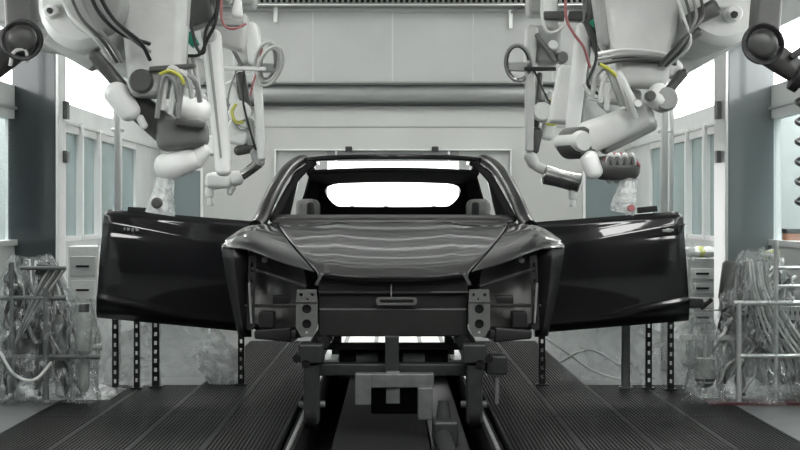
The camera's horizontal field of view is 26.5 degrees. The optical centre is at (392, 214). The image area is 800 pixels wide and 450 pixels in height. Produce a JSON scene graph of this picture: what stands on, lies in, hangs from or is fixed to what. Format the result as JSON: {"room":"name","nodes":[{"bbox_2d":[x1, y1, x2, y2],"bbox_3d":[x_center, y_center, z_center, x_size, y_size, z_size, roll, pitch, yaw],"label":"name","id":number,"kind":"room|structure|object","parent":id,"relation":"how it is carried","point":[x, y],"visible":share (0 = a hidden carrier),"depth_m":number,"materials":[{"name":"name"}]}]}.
{"room":"factory floor","nodes":[
{"label":"factory floor","id":0,"kind":"room"},
{"bbox_2d":[0,118,4,239],"bbox_3d":[-4.300,-1.165,13.000,0.100,4.770,14.000,0,0,0],"label":"window","id":1,"kind":"structure","parent":0,"point":[2,121],"depth_m":18.50,"materials":[{"name":"glass"}]},
{"bbox_2d":[8,51,69,379],"bbox_3d":[-2.598,-1.160,12.490,0.405,4.720,0.280,0,0,0],"label":"wall column","id":2,"kind":"structure","parent":0,"point":[38,156],"depth_m":12.36,"materials":[{"name":"metal"}]},
{"bbox_2d":[0,27,159,384],"bbox_3d":[-2.790,-1.165,13.000,0.120,4.770,14.000,0,0,0],"label":"wall","id":3,"kind":"structure","parent":0,"point":[145,154],"depth_m":16.09,"materials":[{"name":"silver metal"}]},
{"bbox_2d":[0,27,11,83],"bbox_3d":[-2.780,-1.140,12.400,0.100,0.400,2.100,0,0,0],"label":"window","id":4,"kind":"structure","parent":3,"relation":"in","point":[7,78],"depth_m":12.21,"materials":[{"name":"white glass"}]},
{"bbox_2d":[5,119,7,239],"bbox_3d":[-2.775,-0.290,13.200,0.110,1.020,1.600,0,0,0],"label":"window","id":5,"kind":"structure","parent":3,"relation":"in","point":[6,120],"depth_m":12.40,"materials":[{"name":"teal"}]},
{"bbox_2d":[0,106,17,246],"bbox_3d":[-2.775,-0.290,11.600,0.110,1.020,1.600,0,0,0],"label":"window","id":6,"kind":"structure","parent":3,"relation":"in","point":[5,113],"depth_m":12.13,"materials":[{"name":"white"}]},
{"bbox_2d":[66,124,81,240],"bbox_3d":[-2.775,-0.290,14.450,0.110,1.020,0.900,0,0,0],"label":"window","id":7,"kind":"structure","parent":3,"relation":"in","point":[71,131],"depth_m":14.65,"materials":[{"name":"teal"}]},
{"bbox_2d":[76,124,98,239],"bbox_3d":[-2.775,-0.290,15.350,0.110,1.020,0.900,0,0,0],"label":"window","id":8,"kind":"structure","parent":3,"relation":"in","point":[85,139],"depth_m":15.32,"materials":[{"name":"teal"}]},
{"bbox_2d":[66,58,113,118],"bbox_3d":[-2.780,-1.140,15.050,0.100,0.400,3.200,0,0,0],"label":"window","id":9,"kind":"structure","parent":3,"relation":"in","point":[85,88],"depth_m":15.36,"materials":[{"name":"white glass"}]},
{"bbox_2d":[94,129,113,238],"bbox_3d":[-2.775,-0.290,16.400,0.110,1.020,1.200,0,0,0],"label":"window","id":10,"kind":"structure","parent":3,"relation":"in","point":[104,144],"depth_m":16.27,"materials":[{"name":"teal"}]},
{"bbox_2d":[122,140,135,210],"bbox_3d":[-2.775,-0.290,17.600,0.110,1.020,1.200,0,0,0],"label":"window","id":11,"kind":"structure","parent":3,"relation":"in","point":[128,147],"depth_m":17.80,"materials":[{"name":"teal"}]},
{"bbox_2d":[159,12,626,222],"bbox_3d":[0.000,-1.165,20.040,8.800,4.770,0.160,0,0,0],"label":"wall","id":12,"kind":"structure","parent":0,"point":[347,46],"depth_m":19.96,"materials":[{"name":"white paint"}]},
{"bbox_2d":[167,166,203,216],"bbox_3d":[-2.494,0.310,19.969,0.531,1.780,0.058,0,0,0],"label":"door","id":13,"kind":"structure","parent":12,"relation":"in","point":[188,198],"depth_m":19.97,"materials":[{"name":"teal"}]},
{"bbox_2d":[273,7,277,21],"bbox_3d":[-1.444,-2.380,19.910,0.191,0.243,0.080,0,0,0],"label":"wall bracket","id":14,"kind":"object","parent":12,"relation":"attached to","point":[275,9],"visible":0.59,"depth_m":19.88,"materials":[{"name":"metal"}]},
{"bbox_2d":[229,105,524,105],"bbox_3d":[0.000,-1.285,19.955,6.400,0.014,0.090,0,0,0],"label":"trim","id":15,"kind":"structure","parent":12,"relation":"attached to","point":[229,105],"depth_m":19.91,"materials":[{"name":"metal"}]},
{"bbox_2d":[203,81,554,83],"bbox_3d":[0.000,-1.551,19.920,6.400,0.020,0.100,0,0,0],"label":"trim","id":16,"kind":"structure","parent":12,"relation":"attached to","point":[248,82],"depth_m":19.87,"materials":[{"name":"metal"}]},
{"bbox_2d":[208,127,564,127],"bbox_3d":[0.000,-1.034,19.996,6.400,0.010,0.008,0,0,0],"label":"trim","id":17,"kind":"structure","parent":12,"relation":"attached to","point":[208,127],"depth_m":20.00,"materials":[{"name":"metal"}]},
{"bbox_2d":[274,146,511,214],"bbox_3d":[0.000,0.198,20.015,2.787,2.004,0.210,0,0,0],"label":"door","id":18,"kind":"structure","parent":12,"relation":"in","point":[390,194],"depth_m":20.10,"materials":[{"name":"white"}]},
{"bbox_2d":[233,12,552,80],"bbox_3d":[-0.006,-1.997,19.961,5.602,0.852,0.018,0,0,0],"label":"trim","id":19,"kind":"structure","parent":12,"relation":"attached to","point":[312,12],"depth_m":19.95,"materials":[{"name":"grey"}]},
{"bbox_2d":[193,85,599,104],"bbox_3d":[0.000,-1.418,19.975,6.400,0.247,0.090,0,0,0],"label":"pipe","id":20,"kind":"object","parent":12,"relation":"attached to","point":[272,94],"depth_m":19.94,"materials":[{"name":"metal"}]},
{"bbox_2d":[215,4,582,7],"bbox_3d":[0.000,-2.437,19.810,6.400,0.016,0.300,0,0,0],"label":"trim","id":21,"kind":"structure","parent":12,"relation":"attached to","point":[259,5],"depth_m":19.81,"materials":[{"name":"silver metal"}]},
{"bbox_2d":[219,8,581,11],"bbox_3d":[0.000,-2.401,19.938,6.400,0.045,0.045,0,0,0],"label":"trim","id":22,"kind":"structure","parent":12,"relation":"attached to","point":[224,9],"depth_m":19.92,"materials":[{"name":"white metal"}]},
{"bbox_2d":[258,0,583,3],"bbox_3d":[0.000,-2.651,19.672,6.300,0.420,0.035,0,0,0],"label":"trim","id":23,"kind":"structure","parent":12,"relation":"attached to","point":[264,1],"depth_m":19.65,"materials":[{"name":"grey metal"}]},
{"bbox_2d":[508,7,524,27],"bbox_3d":[1.444,-2.309,19.910,0.191,0.243,0.080,0,0,0],"label":"wall bracket","id":24,"kind":"object","parent":12,"relation":"attached to","point":[510,12],"visible":1,"depth_m":19.88,"materials":[{"name":"metal"}]},
{"bbox_2d":[582,167,626,217],"bbox_3d":[2.494,0.310,19.969,0.531,1.780,0.058,0,0,0],"label":"door","id":25,"kind":"structure","parent":12,"relation":"in","point":[597,194],"depth_m":19.97,"materials":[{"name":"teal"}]},
{"bbox_2d":[0,323,799,449],"bbox_3d":[0.000,1.409,9.000,9.200,0.421,24.000,0,0,0],"label":"floor","id":26,"kind":"structure","parent":0,"point":[567,413],"depth_m":10.67,"materials":[{"name":"metal"}]},
{"bbox_2d":[0,262,99,403],"bbox_3d":[-2.234,0.750,10.994,0.728,0.900,0.388,0,0,0],"label":"stand","id":27,"kind":"object","parent":26,"relation":"on","point":[25,349],"visible":0.85,"depth_m":10.84,"materials":[{"name":"grey metal"}]},
{"bbox_2d":[0,254,78,402],"bbox_3d":[-2.343,0.722,11.049,0.673,0.948,0.796,0,0,0],"label":"plastic wrap","id":28,"kind":"object","parent":27,"relation":"attached to","point":[62,308],"visible":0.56,"depth_m":10.84,"materials":[{"name":"clear plastic"}]},
{"bbox_2d":[0,258,82,396],"bbox_3d":[-2.269,0.747,10.980,0.526,0.931,0.574,0,0,-10],"label":"bundle","id":29,"kind":"object","parent":27,"relation":"hanging from","point":[24,311],"visible":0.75,"depth_m":10.95,"materials":[{"name":"black rubber"}]},
{"bbox_2d":[53,306,75,395],"bbox_3d":[-2.145,0.888,11.100,0.176,0.588,0.091,0,0,0],"label":"spray applicator","id":30,"kind":"object","parent":27,"relation":"attached to","point":[58,323],"visible":0.58,"depth_m":11.07,"materials":[{"name":"metal"}]},
{"bbox_2d":[74,304,102,391],"bbox_3d":[-1.961,0.857,10.950,0.174,0.567,0.116,0,0,0],"label":"spray applicator","id":31,"kind":"object","parent":27,"relation":"attached to","point":[84,345],"visible":0.98,"depth_m":10.91,"materials":[{"name":"metal"}]},
{"bbox_2d":[0,381,124,399],"bbox_3d":[-2.330,1.149,11.359,0.988,0.094,0.756,0,0,0],"label":"plastic sheet","id":32,"kind":"object","parent":26,"relation":"on","point":[95,392],"visible":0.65,"depth_m":11.14,"materials":[{"name":"plastic"}]},
{"bbox_2d":[68,331,101,402],"bbox_3d":[-1.991,0.864,10.948,0.218,0.664,0.340,0,0,2],"label":"plastic wrap","id":33,"kind":"object","parent":26,"relation":"on","point":[98,336],"visible":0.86,"depth_m":11.02,"materials":[{"name":"clear plastic"}]},
{"bbox_2d":[68,245,104,367],"bbox_3d":[-2.425,0.721,13.460,0.235,0.958,0.380,0,0,0],"label":"base cabinet","id":34,"kind":"object","parent":26,"relation":"on","point":[83,273],"visible":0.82,"depth_m":13.29,"materials":[{"name":"metal"}]},
{"bbox_2d":[112,319,121,389],"bbox_3d":[-1.900,0.890,11.645,0.081,0.619,0.090,0,0,0],"label":"post","id":35,"kind":"object","parent":26,"relation":"on","point":[114,322],"visible":0.71,"depth_m":11.62,"materials":[{"name":"metal"}]},
{"bbox_2d":[111,111,124,369],"bbox_3d":[-2.135,-1.160,13.200,0.100,4.720,0.056,0,0,0],"label":"post","id":36,"kind":"object","parent":26,"relation":"on","point":[117,129],"visible":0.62,"depth_m":13.18,"materials":[{"name":"silver metal"}]},
{"bbox_2d":[94,254,156,384],"bbox_3d":[-1.853,0.698,11.917,0.487,0.996,0.209,0,0,0],"label":"plastic sheet","id":37,"kind":"object","parent":26,"relation":"on","point":[104,328],"visible":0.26,"depth_m":11.97,"materials":[{"name":"plastic"}]},
{"bbox_2d":[130,321,143,389],"bbox_3d":[-1.765,0.892,11.725,0.078,0.615,0.090,0,0,0],"label":"post","id":38,"kind":"object","parent":26,"relation":"on","point":[136,330],"visible":0.79,"depth_m":11.70,"materials":[{"name":"metal"}]},
{"bbox_2d":[149,323,162,387],"bbox_3d":[-1.649,0.895,11.825,0.089,0.610,0.090,0,0,0],"label":"post","id":39,"kind":"object","parent":26,"relation":"on","point":[155,384],"visible":0.8,"depth_m":11.80,"materials":[{"name":"metal"}]},
{"bbox_2d":[198,328,241,384],"bbox_3d":[-1.226,0.911,12.101,0.332,0.612,0.182,0,0,0],"label":"plastic bag","id":40,"kind":"object","parent":26,"relation":"on","point":[224,367],"visible":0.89,"depth_m":12.05,"materials":[{"name":"grey"}]},
{"bbox_2d":[235,336,247,385],"bbox_3d":[-1.069,0.899,11.975,0.082,0.602,0.090,0,0,0],"label":"post","id":41,"kind":"object","parent":26,"relation":"on","point":[241,382],"visible":0.67,"depth_m":11.95,"materials":[{"name":"metal"}]},
{"bbox_2d":[283,376,502,449],"bbox_3d":[0.000,1.333,11.300,1.110,0.335,9.400,0,0,0],"label":"track","id":42,"kind":"object","parent":26,"relation":"in","point":[358,428],"visible":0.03,"depth_m":10.06,"materials":[{"name":"metal"}]},
{"bbox_2d":[324,350,338,361],"bbox_3d":[-0.485,1.147,13.693,0.127,0.026,1.068,0,0,0],"label":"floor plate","id":43,"kind":"object","parent":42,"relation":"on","point":[331,357],"depth_m":13.60,"materials":[{"name":"grey metal"}]},
{"bbox_2d":[342,337,384,341],"bbox_3d":[-0.272,1.147,15.488,0.391,0.026,0.498,0,0,0],"label":"floor plate","id":44,"kind":"object","parent":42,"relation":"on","point":[344,339],"depth_m":15.57,"materials":[{"name":"grey metal"}]},
{"bbox_2d":[293,330,507,428],"bbox_3d":[0.047,0.948,11.950,1.226,0.535,4.900,0,0,0],"label":"carrier","id":45,"kind":"object","parent":42,"relation":"on","point":[392,376],"visible":0.84,"depth_m":9.70,"materials":[{"name":"metal"}]},
{"bbox_2d":[96,154,719,341],"bbox_3d":[0.114,0.169,12.083,4.144,1.214,4.776,0,0,0],"label":"car","id":46,"kind":"object","parent":45,"relation":"on","point":[341,271],"visible":1,"depth_m":11.15,"materials":[{"name":"black paint"}]},
{"bbox_2d":[399,337,443,341],"bbox_3d":[0.263,1.147,15.488,0.409,0.026,0.498,0,0,0],"label":"floor plate","id":47,"kind":"object","parent":42,"relation":"on","point":[401,339],"depth_m":15.57,"materials":[{"name":"grey metal"}]},
{"bbox_2d":[432,400,458,449],"bbox_3d":[0.290,1.150,8.500,0.140,0.240,2.201,0,0,0],"label":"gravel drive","id":48,"kind":"object","parent":42,"relation":"in","point":[445,427],"visible":1,"depth_m":9.30,"materials":[{"name":"metal"}]},
{"bbox_2d":[448,350,461,361],"bbox_3d":[0.489,1.147,13.693,0.119,0.026,1.068,0,0,0],"label":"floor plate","id":49,"kind":"object","parent":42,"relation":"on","point":[456,357],"depth_m":13.60,"materials":[{"name":"grey metal"}]},
{"bbox_2d":[535,337,547,385],"bbox_3d":[1.047,0.899,11.975,0.086,0.602,0.090,0,0,0],"label":"post","id":50,"kind":"object","parent":26,"relation":"on","point":[541,382],"visible":0.7,"depth_m":11.95,"materials":[{"name":"metal"}]},
{"bbox_2d":[546,337,637,382],"bbox_3d":[1.434,1.048,12.200,0.680,0.342,0.016,0,0,0],"label":"hose","id":51,"kind":"object","parent":26,"relation":"on","point":[549,340],"visible":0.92,"depth_m":12.19,"materials":[{"name":"grey rubber"}]},
{"bbox_2d":[560,349,654,378],"bbox_3d":[1.520,1.056,12.050,0.678,0.212,0.016,0,0,0],"label":"hose","id":52,"kind":"object","parent":26,"relation":"on","point":[592,350],"visible":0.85,"depth_m":12.04,"materials":[{"name":"grey rubber"}]},
{"bbox_2d":[618,326,632,388],"bbox_3d":[1.610,0.894,11.775,0.095,0.612,0.090,0,0,0],"label":"post","id":53,"kind":"object","parent":26,"relation":"on","point":[625,330],"visible":0.71,"depth_m":11.75,"materials":[{"name":"grey metal"}]},
{"bbox_2d":[642,324,654,389],"bbox_3d":[1.762,0.892,11.725,0.081,0.615,0.090,0,0,0],"label":"post","id":54,"kind":"object","parent":26,"relation":"on","point":[648,385],"visible":0.85,"depth_m":11.70,"materials":[{"name":"metal"}]},
{"bbox_2d":[657,83,670,369],"bbox_3d":[2.104,-1.160,13.200,0.100,4.720,0.060,0,0,0],"label":"post","id":55,"kind":"object","parent":26,"relation":"on","point":[663,130],"visible":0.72,"depth_m":13.18,"materials":[{"name":"silver metal"}]},
{"bbox_2d":[663,322,676,390],"bbox_3d":[1.900,0.890,11.645,0.081,0.619,0.090,0,0,0],"label":"post","id":56,"kind":"object","parent":26,"relation":"on","point":[670,386],"visible":0.84,"depth_m":11.62,"materials":[{"name":"metal"}]},
{"bbox_2d":[668,79,673,361],"bbox_3d":[2.273,-1.160,13.900,0.043,4.720,0.044,0,0,0],"label":"post","id":57,"kind":"object","parent":26,"relation":"on","point":[671,112],"visible":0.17,"depth_m":13.88,"materials":[{"name":"silver metal"}]},
{"bbox_2d":[681,257,713,366],"bbox_3d":[2.436,0.769,13.560,0.221,0.861,0.380,0,0,0],"label":"base cabinet","id":58,"kind":"object","parent":26,"relation":"on","point":[700,271],"visible":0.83,"depth_m":13.40,"materials":[{"name":"metal"}]},
{"bbox_2d":[685,246,713,257],"bbox_3d":[2.449,0.294,13.550,0.333,0.090,0.144,0,0,0],"label":"pile","id":59,"kind":"object","parent":58,"relation":"on","point":[698,251],"visible":0.92,"depth_m":13.51,"materials":[{"name":"fabric"}]},
{"bbox_2d":[679,335,735,387],"bbox_3d":[2.026,0.939,10.900,0.372,0.339,0.136,0,0,0],"label":"stand","id":60,"kind":"object","parent":26,"relation":"on","point":[704,366],"visible":0.94,"depth_m":10.86,"materials":[{"name":"grey metal"}]},
{"bbox_2d":[695,357,714,383],"bbox_3d":[2.001,1.007,10.900,0.132,0.180,0.132,0,0,0],"label":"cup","id":61,"kind":"object","parent":60,"relation":"on","point":[704,366],"depth_m":10.85,"materials":[{"name":"grey plastic"}]},
{"bbox_2d":[686,315,725,401],"bbox_3d":[2.007,0.922,10.946,0.286,0.549,0.418,0,0,0],"label":"plastic wrap","id":62,"kind":"object","parent":60,"relation":"attached to","point":[690,364],"visible":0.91,"depth_m":11.02,"materials":[{"name":"clear plastic"}]},
{"bbox_2d":[682,375,799,397],"bbox_3d":[2.371,1.142,11.451,0.741,0.107,0.735,0,0,0],"label":"plastic sheet","id":63,"kind":"object","parent":26,"relation":"on","point":[754,385],"visible":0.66,"depth_m":11.27,"materials":[{"name":"plastic"}]},
{"bbox_2d":[731,240,799,402],"bbox_3d":[2.444,0.679,10.825,0.588,1.041,0.150,0,0,0],"label":"stand","id":64,"kind":"object","parent":26,"relation":"on","point":[792,310],"visible":1,"depth_m":10.79,"materials":[{"name":"silver metal"}]},
{"bbox_2d":[710,257,799,395],"bbox_3d":[2.387,0.727,11.014,0.697,0.906,0.431,0,0,0],"label":"bundle","id":65,"kind":"object","parent":64,"relation":"hanging from","point":[749,315],"visible":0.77,"depth_m":10.93,"materials":[{"name":"grey"}]},
{"bbox_2d":[718,260,745,301],"bbox_3d":[2.215,0.437,11.100,0.186,0.282,0.160,0,0,0],"label":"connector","id":66,"kind":"object","parent":65,"relation":"attached to","point":[727,278],"visible":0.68,"depth_m":11.04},
{"bbox_2d":[717,246,799,398],"bbox_3d":[2.393,0.701,11.073,0.590,0.989,0.871,0,0,0],"label":"plastic wrap","id":67,"kind":"object","parent":64,"relation":"attached to","point":[727,375],"visible":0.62,"depth_m":10.85,"materials":[{"name":"clear plastic"}]},
{"bbox_2d":[778,306,799,319],"bbox_3d":[2.571,0.628,10.890,0.218,0.090,0.020,0,0,0],"label":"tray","id":68,"kind":"object","parent":64,"relation":"on","point":[793,312],"depth_m":10.88,"materials":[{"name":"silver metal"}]},
{"bbox_2d":[768,261,783,382],"bbox_3d":[2.929,0.766,12.100,0.450,0.868,0.300,0,0,0],"label":"storage shelf","id":69,"kind":"object","parent":26,"relation":"on","point":[769,262],"visible":0.16,"depth_m":12.16,"materials":[{"name":"silver metal"}]},
{"bbox_2d":[760,249,779,260],"bbox_3d":[2.748,0.287,12.150,0.244,0.090,0.144,0,0,0],"label":"pile","id":70,"kind":"object","parent":69,"relation":"on","point":[767,253],"visible":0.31,"depth_m":12.12,"materials":[{"name":"plastic"}]},
{"bbox_2d":[782,229,799,240],"bbox_3d":[2.844,0.214,12.080,0.138,0.235,0.128,0,0,0],"label":"storage box","id":71,"kind":"object","parent":69,"relation":"on","point":[787,234],"visible":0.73,"depth_m":12.02,"materials":[{"name":"brown"}]},
{"bbox_2d":[625,0,799,392],"bbox_3d":[2.790,-1.165,13.000,0.120,4.770,14.000,0,0,0],"label":"wall","id":72,"kind":"structure","parent":0,"point":[781,96],"depth_m":15.15,"materials":[{"name":"silver metal"}]},
{"bbox_2d":[650,141,659,212],"bbox_3d":[2.775,-0.290,17.600,0.110,1.020,1.200,0,0,0],"label":"window","id":73,"kind":"structure","parent":72,"relation":"in","point":[655,146],"depth_m":17.93,"materials":[{"name":"white"}]},
{"bbox_2d":[674,129,691,238],"bbox_3d":[2.775,-0.290,16.400,0.110,1.020,1.200,0,0,0],"label":"window","id":74,"kind":"structure","parent":72,"relation":"in","point":[682,144],"depth_m":15.86,"materials":[{"name":"white"}]},
{"bbox_2d":[674,61,713,118],"bbox_3d":[2.780,-1.140,15.050,0.100,0.400,3.200,0,0,0],"label":"window","id":75,"kind":"structure","parent":72,"relation":"in","point":[695,93],"depth_m":15.52,"materials":[{"name":"white glass"}]},
{"bbox_2d":[687,124,709,239],"bbox_3d":[2.775,-0.290,15.350,0.110,1.020,0.900,0,0,0],"label":"window","id":76,"kind":"structure","parent":72,"relation":"in","point":[700,139],"depth_m":15.32,"materials":[{"name":"white"}]},
{"bbox_2d":[704,126,713,240],"bbox_3d":[2.775,-0.290,14.450,0.110,1.020,0.900,0,0,0],"label":"window","id":77,"kind":"structure","parent":72,"relation":"in","point":[710,130],"depth_m":14.79,"materials":[{"name":"white"}]},
{"bbox_2d":[705,399,799,404],"bbox_3d":[2.805,1.196,10.850,1.590,0.016,0.200,0,0,0],"label":"trim","id":78,"kind":"structure","parent":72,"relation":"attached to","point":[710,401],"depth_m":10.77,"materials":[{"name":"grey metal"}]},
{"bbox_2d":[774,119,780,239],"bbox_3d":[2.775,-0.290,13.200,0.110,1.020,1.600,0,0,0],"label":"window","id":79,"kind":"structure","parent":72,"relation":"in","point":[777,122],"depth_m":12.40,"materials":[{"name":"white"}]},
{"bbox_2d":[768,102,799,247],"bbox_3d":[2.775,-0.290,11.600,0.110,1.020,1.600,0,0,0],"label":"window","id":80,"kind":"structure","parent":72,"relation":"in","point":[790,110],"depth_m":11.91,"materials":[{"name":"white"}]},
{"bbox_2d":[774,20,799,84],"bbox_3d":[2.780,-1.140,12.400,0.100,0.400,2.100,0,0,0],"label":"window","id":81,"kind":"structure","parent":72,"relation":"in","point":[791,33],"depth_m":11.85,"materials":[{"name":"white glass"}]},
{"bbox_2d":[714,44,773,379],"bbox_3d":[2.576,-1.160,12.570,0.390,4.720,0.440,0,0,0],"label":"wall column","id":82,"kind":"structure","parent":0,"point":[743,123],"depth_m":12.36,"materials":[{"name":"metal"}]},
{"bbox_2d":[781,114,799,239],"bbox_3d":[4.300,-1.165,13.000,0.100,4.770,14.000,0,0,0],"label":"window","id":83,"kind":"structure","parent":0,"point":[790,212],"depth_m":18.22,"materials":[{"name":"glass"}]},
{"bbox_3d":[0.000,-3.585,8.600,9.200,0.130,23.200,0,0,0],"label":"ceiling","id":84,"kind":"structure","parent":0,"visible":0},
{"bbox_2d":[0,0,43,77],"bbox_3d":[-2.136,-2.039,9.090,0.634,2.957,0.557,0,0,0],"label":"handling arm","id":85,"kind":"object","parent":84,"relation":"hanging from","point":[21,39],"visible":1,"depth_m":8.92},
{"bbox_2d":[741,0,799,205],"bbox_3d":[2.107,-1.781,9.090,0.588,3.477,0.556,0,0,0],"label":"handling arm","id":86,"kind":"object","parent":84,"relation":"hanging from","point":[763,43],"visible":1,"depth_m":8.93},
{"bbox_3d":[-1.500,-2.835,11.000,1.100,1.370,6.800,0,0,0],"label":"rail","id":87,"kind":"object","parent":84,"relation":"hanging from","visible":0},
{"bbox_2d":[0,0,210,215],"bbox_3d":[-1.783,-1.071,10.354,1.368,2.157,1.092,0,0,0],"label":"robot","id":88,"kind":"object","parent":87,"relation":"hanging from","point":[143,42],"visible":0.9,"depth_m":10.03,"materials":[{"name":"metal"}]},
{"bbox_2d":[149,63,196,72],"bbox_3d":[-1.294,-0.863,10.000,0.272,0.055,0.080,0,0,0],"label":"robot arm","id":89,"kind":"object","parent":88,"relation":"on","point":[153,67],"depth_m":9.96},
{"bbox_2d":[175,118,206,129],"bbox_3d":[-1.198,-0.542,10.080,0.180,0.067,0.100,0,0,0],"label":"robot arm","id":90,"kind":"object","parent":88,"relation":"hanging from","point":[180,123],"depth_m":10.03},
{"bbox_2d":[165,0,248,175],"bbox_3d":[-1.276,-1.205,11.555,0.618,1.890,0.741,0,0,0],"label":"robot","id":91,"kind":"object","parent":87,"relation":"hanging from","point":[218,31],"visible":0.69,"depth_m":11.31,"materials":[{"name":"white"}]},
{"bbox_2d":[205,0,284,205],"bbox_3d":[-1.071,-1.109,13.004,0.684,2.083,0.517,0,0,18],"label":"robot","id":92,"kind":"object","parent":87,"relation":"hanging from","point":[238,95],"visible":0.9,"depth_m":12.90,"materials":[{"name":"metal"}]},
{"bbox_3d":[1.500,-2.835,11.000,1.100,1.370,6.800,0,0,0],"label":"rail","id":93,"kind":"object","parent":84,"relation":"hanging from","visible":0},
{"bbox_2d":[504,0,581,206],"bbox_3d":[1.139,-1.105,13.037,0.606,2.089,0.476,0,0,0],"label":"robot","id":94,"kind":"object","parent":93,"relation":"hanging from","point":[541,49],"visible":0.84,"depth_m":12.90,"materials":[{"name":"metal"}]},
{"bbox_2d":[540,0,624,127],"bbox_3d":[1.307,-1.319,11.577,0.567,1.663,0.820,0,0,9],"label":"robot","id":95,"kind":"object","parent":93,"relation":"hanging from","point":[570,107],"visible":0.64,"depth_m":11.35,"materials":[{"name":"white"}]},
{"bbox_2d":[554,0,750,215],"bbox_3d":[1.617,-1.073,10.253,1.299,2.154,0.894,0,0,0],"label":"robot","id":96,"kind":"object","parent":93,"relation":"hanging from","point":[647,44],"visible":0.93,"depth_m":10.03,"materials":[{"name":"metal"}]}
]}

